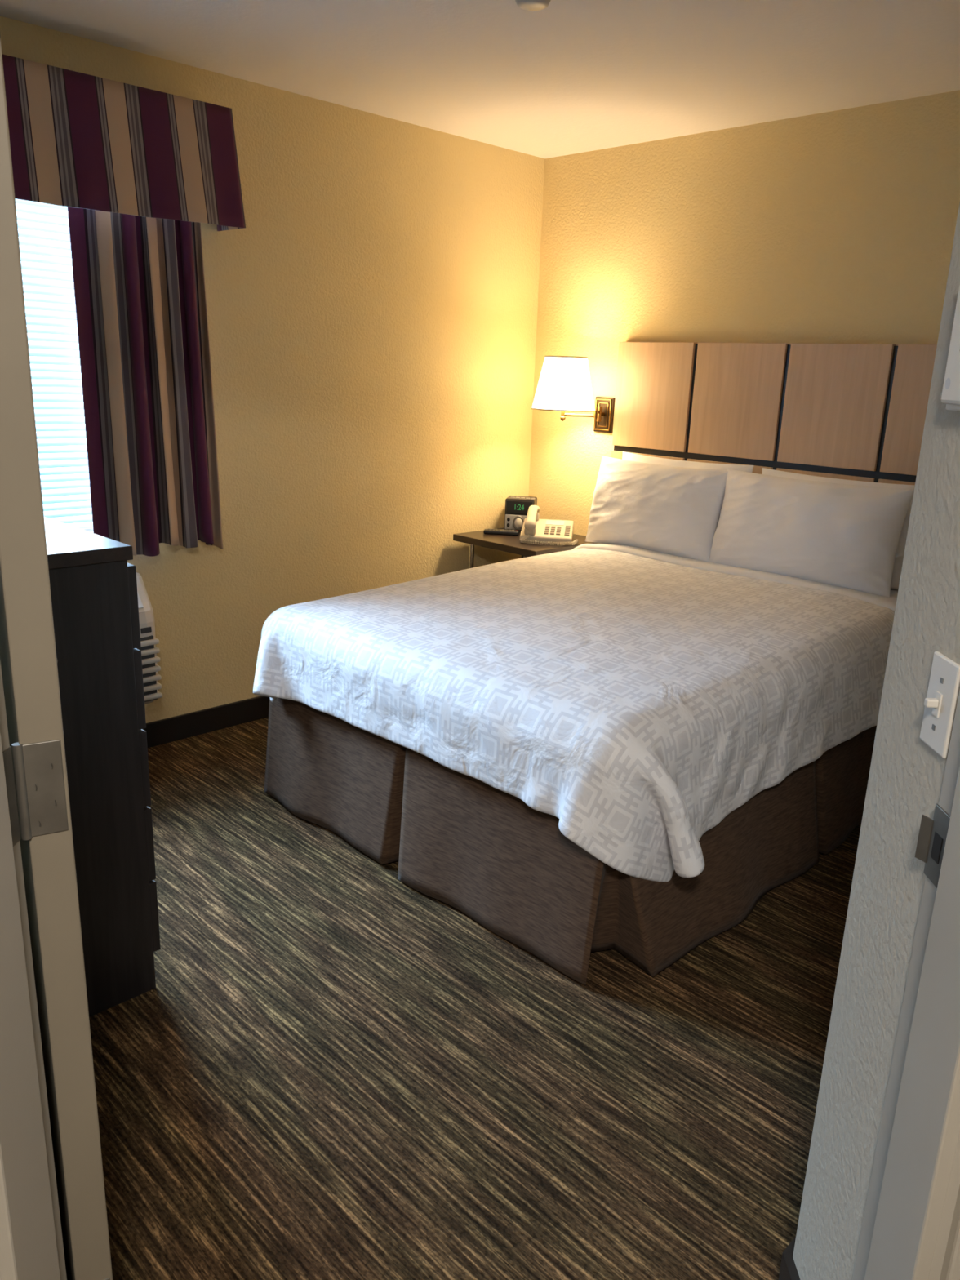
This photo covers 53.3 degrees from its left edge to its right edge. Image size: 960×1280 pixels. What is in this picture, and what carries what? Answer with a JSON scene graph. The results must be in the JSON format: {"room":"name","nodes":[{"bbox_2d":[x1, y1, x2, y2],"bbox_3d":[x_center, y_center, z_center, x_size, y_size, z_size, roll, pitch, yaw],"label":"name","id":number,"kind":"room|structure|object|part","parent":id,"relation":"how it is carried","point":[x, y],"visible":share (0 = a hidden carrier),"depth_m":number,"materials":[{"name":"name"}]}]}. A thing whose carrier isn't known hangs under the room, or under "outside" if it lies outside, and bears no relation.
{"room":"hotel room","nodes":[
{"label":"hotel room","id":0,"kind":"room"},
{"bbox_2d":[11,742,32,839],"bbox_3d":[-0.501,0.166,1.047,0.011,0.112,0.011,-13,22,-43],"label":"hinge knuckle","id":1,"kind":"object","parent":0,"point":[17,748],"depth_m":1.04},
{"bbox_2d":[0,16,545,723],"bbox_3d":[-1.038,-0.829,3.710,3.540,2.440,0.120,-13,22,-43],"label":"wall","id":2,"kind":"structure","parent":0,"point":[372,314],"depth_m":3.99,"materials":[{"name":"beige paint"}]},
{"bbox_2d":[2,54,245,231],"bbox_3d":[-1.472,-1.507,2.811,1.662,0.386,0.195,-13,22,-43],"label":"window valance","id":3,"kind":"object","parent":2,"relation":"attached to","point":[77,140],"visible":0.98,"depth_m":3.02,"materials":[{"name":"multicoloured"}]},
{"bbox_2d":[67,206,222,556],"bbox_3d":[-1.161,-0.882,3.365,0.495,1.178,0.103,-13,22,-43],"label":"window curtain","id":4,"kind":"object","parent":3,"relation":"hanging from","point":[140,288],"visible":0.98,"depth_m":3.34,"materials":[{"name":"fabric"}]},
{"bbox_2d":[136,572,162,704],"bbox_3d":[-1.598,0.078,3.165,1.055,0.475,0.232,-13,22,-43],"label":"air conditioner","id":5,"kind":"object","parent":2,"relation":"attached to","point":[148,641],"visible":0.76,"depth_m":3.43,"materials":[{"name":"beige plastic"}]},
{"bbox_3d":[-1.297,-0.147,3.335,0.220,0.091,0.074,-13,22,-43],"label":"control door","id":6,"kind":"part","parent":5,"relation":"part of","materials":[{"name":"white plastic"}]},
{"bbox_2d":[137,635,157,702],"bbox_3d":[-1.563,0.174,3.153,0.995,0.240,0.099,-13,22,-43],"label":"grille","id":7,"kind":"object","parent":5,"relation":"attached to","point":[148,650],"depth_m":3.43,"materials":[{"name":"grey plastic"}]},
{"bbox_2d":[142,695,269,747],"bbox_3d":[-0.989,0.300,4.025,3.419,0.100,0.014,-13,22,-43],"label":"baseboard","id":8,"kind":"structure","parent":2,"relation":"attached to","point":[171,729],"depth_m":3.89,"materials":[{"name":"black"}]},
{"bbox_2d":[88,716,861,1279],"bbox_3d":[0.045,1.200,1.358,6.120,0.100,5.720,-13,22,-43],"label":"floor","id":9,"kind":"structure","parent":0,"point":[331,1069],"depth_m":2.06,"materials":[{"name":"carpet"}]},
{"bbox_2d":[44,516,160,1017],"bbox_3d":[-1.262,0.272,2.290,0.618,1.085,0.883,-13,22,-43],"label":"dresser","id":10,"kind":"object","parent":9,"relation":"on","point":[93,584],"visible":0.59,"depth_m":2.10,"materials":[{"name":"black wood"}]},
{"bbox_3d":[-1.053,-0.166,2.364,0.019,0.183,0.873,-13,22,-43],"label":"drawer","id":11,"kind":"part","parent":10,"relation":"part of","materials":[{"name":"brown wood"}]},
{"bbox_3d":[-1.060,0.017,2.416,0.019,0.183,0.873,-13,22,-43],"label":"drawer","id":12,"kind":"part","parent":10,"relation":"part of","materials":[{"name":"brown wood"}]},
{"bbox_3d":[-1.066,0.200,2.468,0.019,0.183,0.873,-13,22,-43],"label":"drawer","id":13,"kind":"part","parent":10,"relation":"part of","materials":[{"name":"brown wood"}]},
{"bbox_3d":[-1.073,0.382,2.520,0.019,0.183,0.873,-13,22,-43],"label":"drawer","id":14,"kind":"part","parent":10,"relation":"part of","materials":[{"name":"brown wood"}]},
{"bbox_3d":[-1.079,0.565,2.572,0.019,0.183,0.873,-13,22,-43],"label":"drawer","id":15,"kind":"part","parent":10,"relation":"part of","materials":[{"name":"brown wood"}]},
{"bbox_2d":[453,527,599,568],"bbox_3d":[0.230,-0.159,4.695,0.515,0.700,0.540,-13,22,-43],"label":"nightstand","id":16,"kind":"object","parent":9,"relation":"on","point":[505,543],"visible":0.16,"depth_m":4.46,"materials":[{"name":"brown wood"}]},
{"bbox_3d":[-0.051,-0.157,4.708,0.026,0.670,0.026,-13,22,-43],"label":"leg","id":17,"kind":"part","parent":16,"relation":"part of","materials":[{"name":"silver metal"}]},
{"bbox_2d":[483,528,519,535],"bbox_3d":[0.104,-0.526,4.646,0.170,0.022,0.048,3,16,5],"label":"remote control","id":18,"kind":"object","parent":16,"relation":"on","point":[495,531],"visible":1,"depth_m":4.62,"materials":[{"name":"black plastic"}]},
{"bbox_2d":[504,495,537,531],"bbox_3d":[0.203,-0.630,4.764,0.144,0.166,0.146,5,16,9],"label":"clock radio","id":19,"kind":"object","parent":16,"relation":"on","point":[517,507],"visible":0.88,"depth_m":4.70,"materials":[{"name":"black plastic"}]},
{"bbox_3d":[0.191,-0.579,4.715,0.136,0.073,0.008,5,16,9],"label":"panel","id":20,"kind":"part","parent":19,"relation":"part of","materials":[{"name":"silver metal"}]},
{"bbox_2d":[519,505,578,545],"bbox_3d":[0.332,-0.542,4.502,0.272,0.143,0.306,4,16,7],"label":"telephone","id":21,"kind":"object","parent":16,"relation":"on","point":[534,529],"visible":1,"depth_m":4.46,"materials":[{"name":"beige plastic"}]},
{"bbox_3d":[0.326,-0.461,4.411,0.283,0.037,0.096,0,16,-7],"label":"coiled cord","id":22,"kind":"part","parent":21,"relation":"part of","materials":[{"name":"beige plastic"}]},
{"bbox_2d":[253,542,897,985],"bbox_3d":[0.466,0.198,3.366,2.070,0.758,1.910,-13,22,-43],"label":"bed","id":23,"kind":"object","parent":9,"relation":"on","point":[582,750],"visible":0.88,"depth_m":2.71,"materials":[{"name":"white fabric"}]},
{"bbox_2d":[585,455,728,560],"bbox_3d":[0.749,-0.569,4.126,0.242,0.385,0.673,-13,22,-43],"label":"pillow","id":24,"kind":"object","parent":23,"relation":"on","point":[673,510],"visible":0.94,"depth_m":4.01,"materials":[{"name":"white fabric"}]},
{"bbox_2d":[622,451,754,526],"bbox_3d":[0.865,-0.598,4.186,0.143,0.389,0.670,-12,21,-40],"label":"pillow","id":25,"kind":"object","parent":23,"relation":"on","point":[626,455],"visible":0.07,"depth_m":4.14,"materials":[{"name":"white fabric"}]},
{"bbox_2d":[708,468,914,596],"bbox_3d":[1.233,-0.417,3.652,0.751,0.395,0.234,17,22,42],"label":"pillow","id":26,"kind":"object","parent":23,"relation":"on","point":[844,535],"visible":0.98,"depth_m":3.54,"materials":[{"name":"white fabric"}]},
{"bbox_2d":[761,467,915,590],"bbox_3d":[1.369,-0.434,3.698,0.140,0.390,0.691,-12,21,-40],"label":"pillow","id":27,"kind":"object","parent":23,"relation":"on","point":[895,578],"visible":0.06,"depth_m":3.54,"materials":[{"name":"white fabric"}]},
{"bbox_2d":[0,0,959,158],"bbox_3d":[0.133,-1.241,0.663,6.120,0.100,5.720,-13,22,-43],"label":"ceiling","id":28,"kind":"structure","parent":0,"point":[563,77],"depth_m":3.04,"materials":[{"name":"white paint"}]},
{"bbox_2d":[515,0,551,11],"bbox_3d":[0.141,-1.709,2.552,0.104,0.034,0.104,-13,22,-43],"label":"smoke detector","id":29,"kind":"object","parent":28,"relation":"attached to","point":[526,5],"visible":1,"depth_m":2.54,"materials":[{"name":"grey plastic"}]},
{"bbox_2d":[0,659,959,1279],"bbox_3d":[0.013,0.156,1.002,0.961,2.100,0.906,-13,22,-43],"label":"doorframe","id":30,"kind":"object","parent":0,"point":[913,1188],"depth_m":1.08,"materials":[{"name":"grey paint"}]},
{"bbox_2d":[528,89,959,536],"bbox_3d":[1.335,-0.803,3.920,0.120,2.440,3.170,-13,22,-43],"label":"wall","id":31,"kind":"structure","parent":0,"point":[837,226],"depth_m":3.90,"materials":[{"name":"beige paint"}]},
{"bbox_2d":[531,355,615,432],"bbox_3d":[0.418,-1.136,4.427,0.384,0.338,0.298,-13,22,-43],"label":"wall lamp","id":32,"kind":"object","parent":31,"relation":"attached to","point":[564,384],"visible":1,"depth_m":4.29,"materials":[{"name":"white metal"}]},
{"bbox_3d":[0.389,-1.177,4.384,0.292,0.232,0.292,-13,22,-43],"label":"lamp shade","id":33,"kind":"part","parent":32,"relation":"part of","materials":[{"name":"fabric"}]},
{"bbox_3d":[0.458,-1.038,4.416,0.149,0.013,0.013,4,16,5],"label":"arm","id":34,"kind":"part","parent":32,"relation":"part of","materials":[{"name":"gold metal"}]},
{"bbox_3d":[0.583,-1.067,4.529,0.007,0.146,0.092,-13,22,-43],"label":"plate moulding","id":35,"kind":"part","parent":32,"relation":"part of","materials":[{"name":"gold metal"}]},
{"bbox_3d":[0.584,-1.068,4.530,0.005,0.112,0.058,-13,22,-43],"label":"moulding","id":36,"kind":"part","parent":32,"relation":"part of","materials":[{"name":"gold metal"}]},
{"bbox_3d":[0.590,-1.069,4.536,0.014,0.162,0.108,-13,22,-43],"label":"plate","id":37,"kind":"part","parent":32,"relation":"part of","materials":[{"name":"brown metal"}]},
{"bbox_2d":[611,342,937,484],"bbox_3d":[1.223,-0.622,3.958,0.047,1.162,1.690,-13,22,-43],"label":"headboard","id":38,"kind":"object","parent":31,"relation":"attached to","point":[847,411],"visible":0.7,"depth_m":3.86,"materials":[{"name":"brown wood"}]},
{"bbox_3d":[0.757,-0.526,4.458,0.032,0.672,0.400,-13,22,-43],"label":"panel","id":39,"kind":"part","parent":38,"relation":"part of","materials":[{"name":"brown wood"}]},
{"bbox_3d":[0.778,-1.096,4.296,0.032,0.462,0.400,-13,22,-43],"label":"panel","id":40,"kind":"part","parent":38,"relation":"part of","materials":[{"name":"brown wood"}]},
{"bbox_3d":[1.055,-0.433,4.169,0.032,0.672,0.410,-13,22,-43],"label":"panel","id":41,"kind":"part","parent":38,"relation":"part of","materials":[{"name":"brown wood"}]},
{"bbox_3d":[1.075,-1.003,4.007,0.032,0.462,0.410,-13,22,-43],"label":"panel","id":42,"kind":"part","parent":38,"relation":"part of","materials":[{"name":"brown wood"}]},
{"bbox_3d":[1.355,-0.339,3.878,0.032,0.672,0.406,-13,22,-43],"label":"panel","id":43,"kind":"part","parent":38,"relation":"part of","materials":[{"name":"brown wood"}]},
{"bbox_3d":[1.375,-0.909,3.716,0.032,0.462,0.406,-13,22,-43],"label":"panel","id":44,"kind":"part","parent":38,"relation":"part of","materials":[{"name":"brown wood"}]},
{"bbox_3d":[1.656,-0.245,3.586,0.032,0.672,0.414,-13,22,-43],"label":"panel","id":45,"kind":"part","parent":38,"relation":"part of","materials":[{"name":"brown wood"}]},
{"bbox_3d":[1.676,-0.815,3.424,0.032,0.462,0.414,-13,22,-43],"label":"panel","id":46,"kind":"part","parent":38,"relation":"part of","materials":[{"name":"brown wood"}]},
{"bbox_2d":[792,202,959,1279],"bbox_3d":[1.455,-0.237,1.946,2.587,2.440,0.255,-13,22,-43],"label":"wall","id":47,"kind":"structure","parent":0,"point":[906,775],"depth_m":1.25,"materials":[{"name":"grey paint"}]},
{"bbox_2d":[778,1236,799,1279],"bbox_3d":[1.362,0.876,2.299,2.585,0.100,0.161,-13,22,-43],"label":"baseboard","id":48,"kind":"structure","parent":47,"relation":"attached to","point":[788,1271],"depth_m":1.55,"materials":[{"name":"black"}]},
{"bbox_2d":[920,651,959,758],"bbox_3d":[0.532,0.075,1.118,0.020,0.112,0.064,2,16,0],"label":"light switch","id":49,"kind":"object","parent":47,"relation":"attached to","point":[940,701],"visible":1,"depth_m":1.11,"materials":[{"name":"white plastic"}]},
{"bbox_2d":[941,284,959,411],"bbox_3d":[0.547,-0.335,1.054,0.020,0.162,0.110,2,16,0],"label":"wall thermostat","id":50,"kind":"object","parent":47,"relation":"attached to","point":[950,397],"visible":1,"depth_m":1.08,"materials":[{"name":"grey plastic"}]},
{"bbox_3d":[0.554,-0.335,1.054,0.006,0.162,0.110,2,16,0],"label":"plate","id":51,"kind":"part","parent":50,"relation":"part of","materials":[{"name":"grey plastic"}]},
{"bbox_3d":[0.004,-0.008,0.954,1.831,2.440,1.747,-13,22,-43],"label":"wall","id":52,"kind":"structure","parent":0,"visible":0},
{"bbox_2d":[2,746,20,846],"bbox_3d":[-0.507,0.172,1.026,0.002,0.110,0.034,2,16,0],"label":"door hinge","id":53,"kind":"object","parent":52,"relation":"attached to","point":[7,757],"depth_m":1.03,"materials":[{"name":"metal"}]},
{"bbox_2d":[0,35,112,1279],"bbox_3d":[-0.688,0.043,1.407,0.045,2.023,0.852,-7,18,-29],"label":"door","id":54,"kind":"structure","parent":52,"relation":"in","point":[28,651],"depth_m":1.06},
{"bbox_3d":[-0.480,0.164,1.057,0.039,0.110,0.002,-7,18,-29],"label":"hinge","id":55,"kind":"part","parent":54,"relation":"part of","materials":[{"name":"silver metal"}]},
{"bbox_2d":[915,804,950,888],"bbox_3d":[0.528,0.237,1.112,0.008,0.090,0.050,-1,16,-10],"label":"strike plate","id":56,"kind":"object","parent":52,"relation":"attached to","point":[932,835],"visible":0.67,"depth_m":1.11,"materials":[{"name":"metal"}]},
{"bbox_2d":[939,1185,959,1279],"bbox_3d":[0.008,0.164,0.917,1.290,2.130,0.065,2,16,0],"label":"trim","id":57,"kind":"structure","parent":52,"relation":"attached to","point":[950,1270],"depth_m":1.07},
{"bbox_3d":[-1.609,-0.958,3.101,1.160,1.300,0.050,-13,22,-43],"label":"frame","id":58,"kind":"object","parent":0,"visible":0},
{"bbox_2d":[15,199,93,532],"bbox_3d":[-1.572,-0.955,3.063,1.140,1.275,0.035,-13,22,-43],"label":"window blind","id":59,"kind":"object","parent":58,"relation":"hanging from","point":[71,505],"visible":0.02,"depth_m":3.22,"materials":[{"name":"white plastic"}]},
{"bbox_3d":[-1.594,-0.349,3.235,1.136,0.014,0.024,-13,22,-43],"label":"rail","id":60,"kind":"part","parent":59,"relation":"part of","materials":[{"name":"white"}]}
]}

